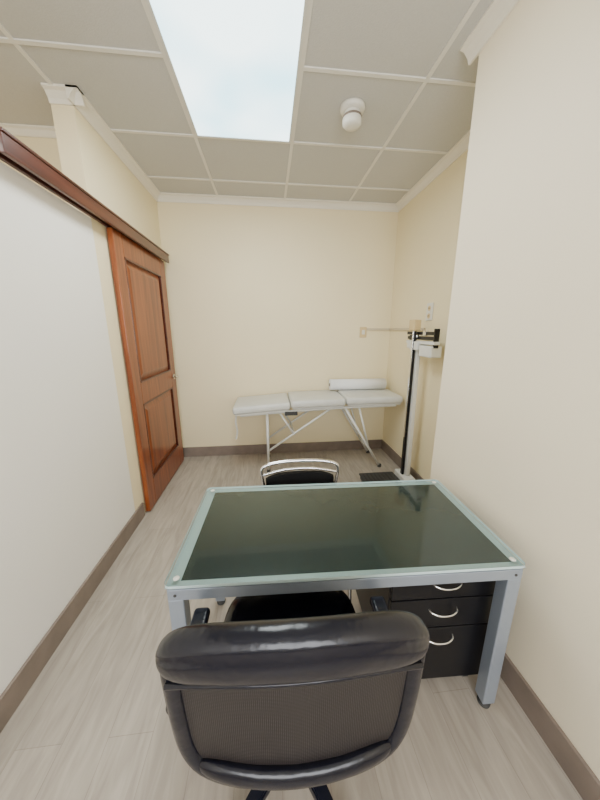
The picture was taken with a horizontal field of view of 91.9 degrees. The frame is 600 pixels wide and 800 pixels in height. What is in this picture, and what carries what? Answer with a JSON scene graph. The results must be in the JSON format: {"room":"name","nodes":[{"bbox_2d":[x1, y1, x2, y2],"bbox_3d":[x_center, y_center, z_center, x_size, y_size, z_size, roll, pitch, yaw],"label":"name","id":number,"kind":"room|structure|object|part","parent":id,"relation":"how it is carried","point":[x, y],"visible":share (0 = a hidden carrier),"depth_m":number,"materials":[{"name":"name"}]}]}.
{"room":"examination room","nodes":[
{"label":"examination room","id":0,"kind":"room"},
{"bbox_2d":[0,136,66,202],"bbox_3d":[-2.342,-0.436,2.223,1.825,2.765,0.100,-1,14,-6],"label":"wall","id":1,"kind":"structure","parent":0,"point":[47,148],"depth_m":1.94,"materials":[{"name":"beige paint"}]},
{"bbox_2d":[0,123,56,138],"bbox_3d":[-2.334,-1.741,1.834,1.825,0.045,0.045,-1,14,-6],"label":"crown molding","id":2,"kind":"structure","parent":1,"relation":"attached to","point":[22,130],"depth_m":1.89,"materials":[{"name":"white paint"}]},
{"bbox_2d":[0,105,162,694],"bbox_3d":[-1.197,-0.071,0.709,0.120,2.765,5.058,-1,14,-6],"label":"wall","id":3,"kind":"structure","parent":0,"point":[66,495],"depth_m":1.48,"materials":[{"name":"beige paint"}]},
{"bbox_2d":[40,82,84,106],"bbox_3d":[-1.300,-1.676,1.594,0.180,0.060,0.060,-1,14,-6],"label":"crown molding","id":4,"kind":"structure","parent":3,"relation":"attached to","point":[56,93],"depth_m":1.60,"materials":[{"name":"white paint"}]},
{"bbox_2d":[0,502,144,732],"bbox_3d":[-1.070,1.346,0.476,0.014,0.120,3.920,-1,14,-6],"label":"baseboard","id":5,"kind":"structure","parent":3,"relation":"attached to","point":[17,689],"depth_m":1.41,"materials":[{"name":"brown wood"}]},
{"bbox_2d":[0,126,168,262],"bbox_3d":[-1.250,-1.191,1.988,0.093,0.083,1.885,-1,14,-6],"label":"sliding door rail","id":6,"kind":"object","parent":3,"relation":"attached to","point":[13,152],"visible":0.87,"depth_m":1.42,"materials":[{"name":"brown wood"}]},
{"bbox_2d":[106,227,183,510],"bbox_3d":[-1.315,-0.223,2.644,0.035,2.128,0.995,-1,14,-6],"label":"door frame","id":7,"kind":"structure","parent":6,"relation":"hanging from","point":[132,251],"depth_m":2.23,"materials":[{"name":"brown wood"}]},
{"bbox_3d":[-1.268,-0.122,2.226,0.035,2.128,0.130,-1,14,-6],"label":"stile","id":8,"kind":"part","parent":7,"relation":"part of","materials":[{"name":"brown wood"}]},
{"bbox_2d":[141,371,171,403],"bbox_3d":[-1.315,-0.134,2.665,0.035,0.170,0.735,-1,14,-6],"label":"rail","id":9,"kind":"object","parent":7,"relation":"attached to","point":[151,388],"visible":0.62,"depth_m":2.59,"materials":[{"name":"brown wood"}]},
{"bbox_2d":[124,258,141,382],"bbox_3d":[-1.268,-0.580,2.190,0.022,0.920,0.014,-1,14,-6],"label":"bead","id":10,"kind":"object","parent":9,"relation":"attached to","point":[124,258],"visible":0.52,"depth_m":2.18,"materials":[{"name":"brown wood"}]},
{"bbox_2d":[124,257,160,276],"bbox_3d":[-1.306,-1.104,2.432,0.022,0.014,0.735,-1,14,-6],"label":"bead","id":11,"kind":"object","parent":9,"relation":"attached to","point":[127,259],"visible":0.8,"depth_m":2.37,"materials":[{"name":"brown wood"}]},
{"bbox_2d":[126,261,167,379],"bbox_3d":[-1.323,-0.664,2.537,0.011,0.920,0.735,-1,14,-6],"label":"panel field","id":12,"kind":"object","parent":9,"relation":"attached to","point":[126,261],"visible":0.07,"depth_m":2.67,"materials":[{"name":"brown wood"}]},
{"bbox_2d":[141,370,170,382],"bbox_3d":[-1.306,-0.224,2.644,0.022,0.014,0.735,-1,14,-6],"label":"bead","id":13,"kind":"object","parent":9,"relation":"attached to","point":[166,371],"visible":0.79,"depth_m":2.58,"materials":[{"name":"brown wood"}]},
{"bbox_2d":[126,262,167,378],"bbox_3d":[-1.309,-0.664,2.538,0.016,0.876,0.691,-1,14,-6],"label":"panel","id":14,"kind":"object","parent":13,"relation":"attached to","point":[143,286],"visible":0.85,"depth_m":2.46,"materials":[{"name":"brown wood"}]},
{"bbox_2d":[159,277,170,369],"bbox_3d":[-1.345,-0.748,2.887,0.022,0.920,0.014,-1,14,-6],"label":"bead","id":15,"kind":"object","parent":9,"relation":"attached to","point":[160,280],"visible":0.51,"depth_m":2.88,"materials":[{"name":"brown wood"}]},
{"bbox_3d":[-1.361,-0.324,3.062,0.035,2.128,0.130,-1,14,-6],"label":"stile","id":16,"kind":"part","parent":7,"relation":"part of","materials":[{"name":"brown wood"}]},
{"bbox_2d":[65,84,159,200],"bbox_3d":[-1.307,-1.824,2.208,0.060,0.060,1.318,-1,14,-6],"label":"crown molding","id":17,"kind":"structure","parent":3,"relation":"attached to","point":[88,112],"depth_m":1.96,"materials":[{"name":"white paint"}]},
{"bbox_2d":[0,0,492,202],"bbox_3d":[-0.874,-1.471,0.406,4.620,0.100,5.258,-1,14,-6],"label":"ceiling","id":18,"kind":"structure","parent":0,"point":[400,37],"depth_m":1.61,"materials":[{"name":"tile"}]},
{"bbox_2d":[146,0,197,135],"bbox_3d":[-0.632,-1.651,1.394,0.014,0.014,1.150,-1,14,-6],"label":"rim","id":19,"kind":"object","parent":18,"relation":"attached to","point":[147,1],"visible":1,"depth_m":1.40,"materials":[{"name":"white metal"}]},
{"bbox_2d":[150,0,307,142],"bbox_3d":[-0.321,-1.660,1.432,0.641,0.014,1.166,-1,14,-6],"label":"ceiling light","id":20,"kind":"object","parent":18,"relation":"in","point":[234,62],"depth_m":1.41,"materials":[{"name":"white plastic"}]},
{"bbox_3d":[-0.383,-1.795,1.989,0.641,0.014,0.014,-1,14,-6],"label":"rim","id":21,"kind":"part","parent":20,"relation":"part of","materials":[{"name":"white metal"}]},
{"bbox_3d":[-0.009,-1.667,1.459,0.014,0.014,1.150,-1,14,-6],"label":"rim","id":22,"kind":"part","parent":20,"relation":"part of","materials":[{"name":"white metal"}]},
{"bbox_2d":[0,0,479,201],"bbox_3d":[-0.874,-1.420,0.419,4.420,0.006,5.058,-1,14,-6],"label":"grid","id":23,"kind":"object","parent":18,"relation":"attached to","point":[9,39],"visible":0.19,"depth_m":1.52,"materials":[{"name":"white metal"}]},
{"bbox_2d":[340,97,364,131],"bbox_3d":[0.311,-1.685,1.728,0.148,0.105,0.148,-1,14,-6],"label":"smoke detector","id":24,"kind":"object","parent":18,"relation":"attached to","point":[352,109],"visible":1,"depth_m":1.69,"materials":[{"name":"white plastic"}]},
{"bbox_2d":[157,202,397,446],"bbox_3d":[-0.192,-0.705,3.335,2.695,2.765,0.100,-1,14,-6],"label":"wall","id":25,"kind":"structure","parent":0,"point":[263,300],"depth_m":3.21,"materials":[{"name":"beige paint"}]},
{"bbox_2d":[157,192,397,211],"bbox_3d":[-0.173,-2.001,2.941,2.475,0.060,0.060,-1,14,-6],"label":"crown molding","id":26,"kind":"structure","parent":25,"relation":"attached to","point":[163,197],"depth_m":2.93,"materials":[{"name":"white paint"}]},
{"bbox_2d":[183,439,381,456],"bbox_3d":[-0.176,0.594,3.591,2.475,0.120,0.014,-1,14,-6],"label":"baseboard","id":27,"kind":"structure","parent":25,"relation":"attached to","point":[373,444],"depth_m":3.58,"materials":[{"name":"brown wood"}]},
{"bbox_2d":[360,327,366,337],"bbox_3d":[0.732,-0.785,3.357,0.080,0.120,0.016,-1,14,-6],"label":"light switch","id":28,"kind":"object","parent":25,"relation":"attached to","point":[363,330],"visible":1,"depth_m":3.35,"materials":[{"name":"beige plastic"}]},
{"bbox_2d":[0,448,582,799],"bbox_3d":[-0.874,1.314,1.078,4.620,0.100,5.258,-1,14,-6],"label":"floor","id":29,"kind":"structure","parent":0,"point":[94,723],"depth_m":1.13,"materials":[{"name":"plastic"}]},
{"bbox_2d":[153,446,180,501],"bbox_3d":[-1.315,0.701,2.867,0.035,0.228,0.735,-1,14,-6],"label":"rail","id":30,"kind":"object","parent":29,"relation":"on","point":[163,477],"visible":0.64,"depth_m":2.80,"materials":[{"name":"brown wood"}]},
{"bbox_2d":[144,405,153,477],"bbox_3d":[-1.268,0.353,2.415,0.022,0.660,0.014,-1,14,-6],"label":"bead","id":31,"kind":"object","parent":30,"relation":"attached to","point":[144,405],"visible":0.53,"depth_m":2.41,"materials":[{"name":"brown wood"}]},
{"bbox_2d":[143,387,172,404],"bbox_3d":[-1.306,-0.045,2.688,0.022,0.014,0.735,-1,14,-6],"label":"bead","id":32,"kind":"object","parent":30,"relation":"attached to","point":[171,387],"visible":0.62,"depth_m":2.60,"materials":[{"name":"brown wood"}]},
{"bbox_2d":[153,390,175,473],"bbox_3d":[-1.323,0.270,2.762,0.011,0.660,0.735,-1,14,-6],"label":"panel field","id":33,"kind":"object","parent":30,"relation":"attached to","point":[170,390],"visible":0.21,"depth_m":3.03,"materials":[{"name":"brown wood"}]},
{"bbox_2d":[153,445,178,478],"bbox_3d":[-1.306,0.583,2.839,0.022,0.014,0.735,-1,14,-6],"label":"bead","id":34,"kind":"object","parent":30,"relation":"attached to","point":[176,446],"visible":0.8,"depth_m":2.80,"materials":[{"name":"brown wood"}]},
{"bbox_2d":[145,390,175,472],"bbox_3d":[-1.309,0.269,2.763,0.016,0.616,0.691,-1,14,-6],"label":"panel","id":35,"kind":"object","parent":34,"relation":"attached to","point":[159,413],"visible":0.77,"depth_m":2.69,"materials":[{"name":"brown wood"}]},
{"bbox_2d":[171,388,178,444],"bbox_3d":[-1.345,0.185,3.112,0.022,0.660,0.014,-1,14,-6],"label":"bead","id":36,"kind":"object","parent":30,"relation":"attached to","point":[172,394],"visible":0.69,"depth_m":3.11,"materials":[{"name":"brown wood"}]},
{"bbox_2d":[155,590,429,799],"bbox_3d":[-0.024,0.814,0.919,0.616,0.947,0.631,-1,14,-4],"label":"office chair","id":37,"kind":"object","parent":29,"relation":"on","point":[291,691],"visible":0.99,"depth_m":0.61,"materials":[{"name":"black leather"}]},
{"bbox_3d":[-0.122,1.212,0.907,0.056,0.057,0.255,10,17,37],"label":"star arm","id":38,"kind":"part","parent":37,"relation":"part of","materials":[{"name":"black plastic"}]},
{"bbox_3d":[-0.026,0.815,0.959,0.490,0.075,0.470,-1,14,-4],"label":"seat","id":39,"kind":"part","parent":37,"relation":"part of","materials":[{"name":"black leather"}]},
{"bbox_3d":[-0.005,0.653,0.620,0.559,0.451,0.077,-1,14,-4],"label":"frame","id":40,"kind":"part","parent":37,"relation":"part of","materials":[{"name":"black plastic"}]},
{"bbox_3d":[-0.005,0.832,0.656,0.458,0.056,0.056,-1,14,-4],"label":"trim","id":41,"kind":"part","parent":37,"relation":"part of","materials":[{"name":"black leather"}]},
{"bbox_3d":[0.063,1.214,0.901,0.056,0.057,0.255,-9,16,-33],"label":"star arm","id":42,"kind":"part","parent":37,"relation":"part of","materials":[{"name":"black plastic"}]},
{"bbox_2d":[260,458,351,600],"bbox_3d":[0.020,0.755,1.550,0.456,0.768,0.500,-1,14,-6],"label":"chair","id":43,"kind":"object","parent":29,"relation":"on","point":[315,476],"visible":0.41,"depth_m":1.66,"materials":[{"name":"silver metal"}]},
{"bbox_3d":[0.240,0.974,1.420,0.020,0.402,0.060,-1,14,-6],"label":"leg","id":44,"kind":"part","parent":43,"relation":"part of","materials":[{"name":"silver metal"}]},
{"bbox_2d":[232,388,402,472],"bbox_3d":[0.178,0.324,3.259,1.756,0.816,0.510,-1,14,-6],"label":"examination table","id":45,"kind":"object","parent":29,"relation":"on","point":[314,400],"visible":0.94,"depth_m":3.01,"materials":[{"name":"white leather"}]},
{"bbox_2d":[288,390,345,407],"bbox_3d":[0.164,-0.019,3.174,0.565,0.078,0.510,-3,14,-6],"label":"cushion","id":46,"kind":"object","parent":45,"relation":"on","point":[314,398],"depth_m":2.98,"materials":[{"name":"white leather"}]},
{"bbox_3d":[0.207,0.107,3.008,1.631,0.093,0.027,-1,14,-6],"label":"rail","id":47,"kind":"part","parent":45,"relation":"part of","materials":[{"name":"white metal"}]},
{"bbox_2d":[329,378,386,389],"bbox_3d":[0.662,-0.183,3.350,0.661,0.124,0.124,-1,14,-6],"label":"paper roll","id":48,"kind":"object","parent":45,"relation":"on","point":[374,383],"visible":1,"depth_m":3.30,"materials":[{"name":"white paper"}]},
{"bbox_2d":[164,479,525,708],"bbox_3d":[0.155,0.846,1.324,1.222,0.695,0.595,-1,14,-4],"label":"desk","id":49,"kind":"object","parent":29,"relation":"on","point":[277,539],"visible":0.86,"depth_m":1.11,"materials":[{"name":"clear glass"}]},
{"bbox_3d":[-0.403,0.933,1.030,0.050,0.603,0.050,-1,14,-4],"label":"leg","id":50,"kind":"part","parent":49,"relation":"part of","materials":[{"name":"silver metal"}]},
{"bbox_3d":[0.155,0.514,1.244,1.222,0.010,0.595,-1,14,-4],"label":"glass","id":51,"kind":"part","parent":49,"relation":"part of","materials":[{"name":"green glass"}]},
{"bbox_3d":[0.750,0.914,1.109,0.050,0.603,0.050,-1,14,-4],"label":"leg","id":52,"kind":"part","parent":49,"relation":"part of","materials":[{"name":"silver metal"}]},
{"bbox_2d":[359,320,441,483],"bbox_3d":[0.850,0.090,2.599,0.485,1.565,0.480,-1,14,-6],"label":"scale","id":53,"kind":"object","parent":29,"relation":"on","point":[418,348],"visible":0.8,"depth_m":2.62,"materials":[{"name":"white metal"}]},
{"bbox_3d":[0.993,0.066,2.668,0.020,1.360,0.035,-1,14,-6],"label":"height rod","id":54,"kind":"part","parent":53,"relation":"part of","materials":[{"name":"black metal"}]},
{"bbox_3d":[0.980,-0.138,2.617,0.007,1.000,0.019,-1,14,-6],"label":"height rod","id":55,"kind":"part","parent":53,"relation":"part of","materials":[{"name":"silver metal"}]},
{"bbox_3d":[1.037,-0.492,2.474,0.050,0.025,0.470,-1,14,-6],"label":"beam frame","id":56,"kind":"part","parent":53,"relation":"part of","materials":[{"name":"white metal"}]},
{"bbox_2d":[356,581,495,678],"bbox_3d":[0.538,0.884,1.365,0.420,0.600,0.489,-1,14,-4],"label":"drawer pedestal","id":57,"kind":"object","parent":29,"relation":"on","point":[455,616],"visible":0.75,"depth_m":1.15,"materials":[{"name":"black laminate"}]},
{"bbox_3d":[0.553,0.828,1.139,0.414,0.133,0.018,-1,14,-4],"label":"drawer","id":58,"kind":"part","parent":57,"relation":"part of","materials":[{"name":"black laminate"}]},
{"bbox_3d":[0.554,0.947,1.145,0.118,0.018,0.031,-1,14,-4],"label":"handle","id":59,"kind":"part","parent":57,"relation":"part of","materials":[{"name":"silver metal"}]},
{"bbox_3d":[0.554,0.816,1.113,0.118,0.018,0.031,-1,14,-4],"label":"handle","id":60,"kind":"part","parent":57,"relation":"part of","materials":[{"name":"silver metal"}]},
{"bbox_3d":[0.553,0.702,1.109,0.414,0.115,0.018,-1,14,-4],"label":"drawer","id":61,"kind":"part","parent":57,"relation":"part of","materials":[{"name":"black laminate"}]},
{"bbox_3d":[0.554,0.694,1.084,0.118,0.018,0.031,-1,14,-4],"label":"handle","id":62,"kind":"part","parent":57,"relation":"part of","materials":[{"name":"silver metal"}]},
{"bbox_3d":[0.553,1.030,1.188,0.414,0.270,0.018,-1,14,-4],"label":"drawer","id":63,"kind":"part","parent":57,"relation":"part of","materials":[{"name":"black laminate"}]},
{"bbox_2d":[382,150,467,481],"bbox_3d":[1.200,-0.516,2.552,0.100,2.765,1.798,-1,14,-6],"label":"wall","id":64,"kind":"structure","parent":0,"point":[428,225],"depth_m":2.66,"materials":[{"name":"beige paint"}]},
{"bbox_2d":[367,328,424,330],"bbox_3d":[0.954,-0.731,2.995,0.285,0.025,0.788,-1,14,-6],"label":"duct","id":65,"kind":"object","parent":64,"relation":"attached to","point":[405,329],"visible":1,"depth_m":3.29,"materials":[{"name":"beige plastic"}]},
{"bbox_2d":[381,440,425,481],"bbox_3d":[1.143,0.771,2.856,0.014,0.120,1.770,-1,14,-6],"label":"baseboard","id":66,"kind":"structure","parent":64,"relation":"attached to","point":[385,447],"depth_m":3.30,"materials":[{"name":"brown wood"}]},
{"bbox_2d":[426,302,433,320],"bbox_3d":[1.136,-0.774,2.546,0.014,0.150,0.100,-1,14,-6],"label":"wall outlet","id":67,"kind":"object","parent":64,"relation":"attached to","point":[429,312],"visible":1,"depth_m":2.53,"materials":[{"name":"white plastic"}]},
{"bbox_2d":[396,129,470,211],"bbox_3d":[1.120,-1.828,2.226,0.060,0.060,1.798,-1,14,-6],"label":"crown molding","id":68,"kind":"structure","parent":64,"relation":"attached to","point":[462,145],"depth_m":2.33,"materials":[{"name":"white paint"}]},
{"bbox_2d":[430,0,599,780],"bbox_3d":[1.255,0.080,0.085,0.530,2.765,3.260,-1,14,-6],"label":"wall","id":69,"kind":"structure","parent":0,"point":[517,441],"depth_m":1.07,"materials":[{"name":"paint"}]},
{"bbox_2d":[460,0,519,64],"bbox_3d":[0.959,-1.235,-0.234,0.060,0.060,3.320,-1,14,-6],"label":"crown molding","id":70,"kind":"structure","parent":69,"relation":"attached to","point":[497,12],"depth_m":1.24,"materials":[{"name":"white paint"}]},
{"bbox_2d":[500,653,599,799],"bbox_3d":[0.984,1.371,0.374,0.014,0.120,3.274,-1,14,-6],"label":"baseboard","id":71,"kind":"structure","parent":69,"relation":"attached to","point":[587,784],"depth_m":1.04,"materials":[{"name":"brown wood"}]}
]}

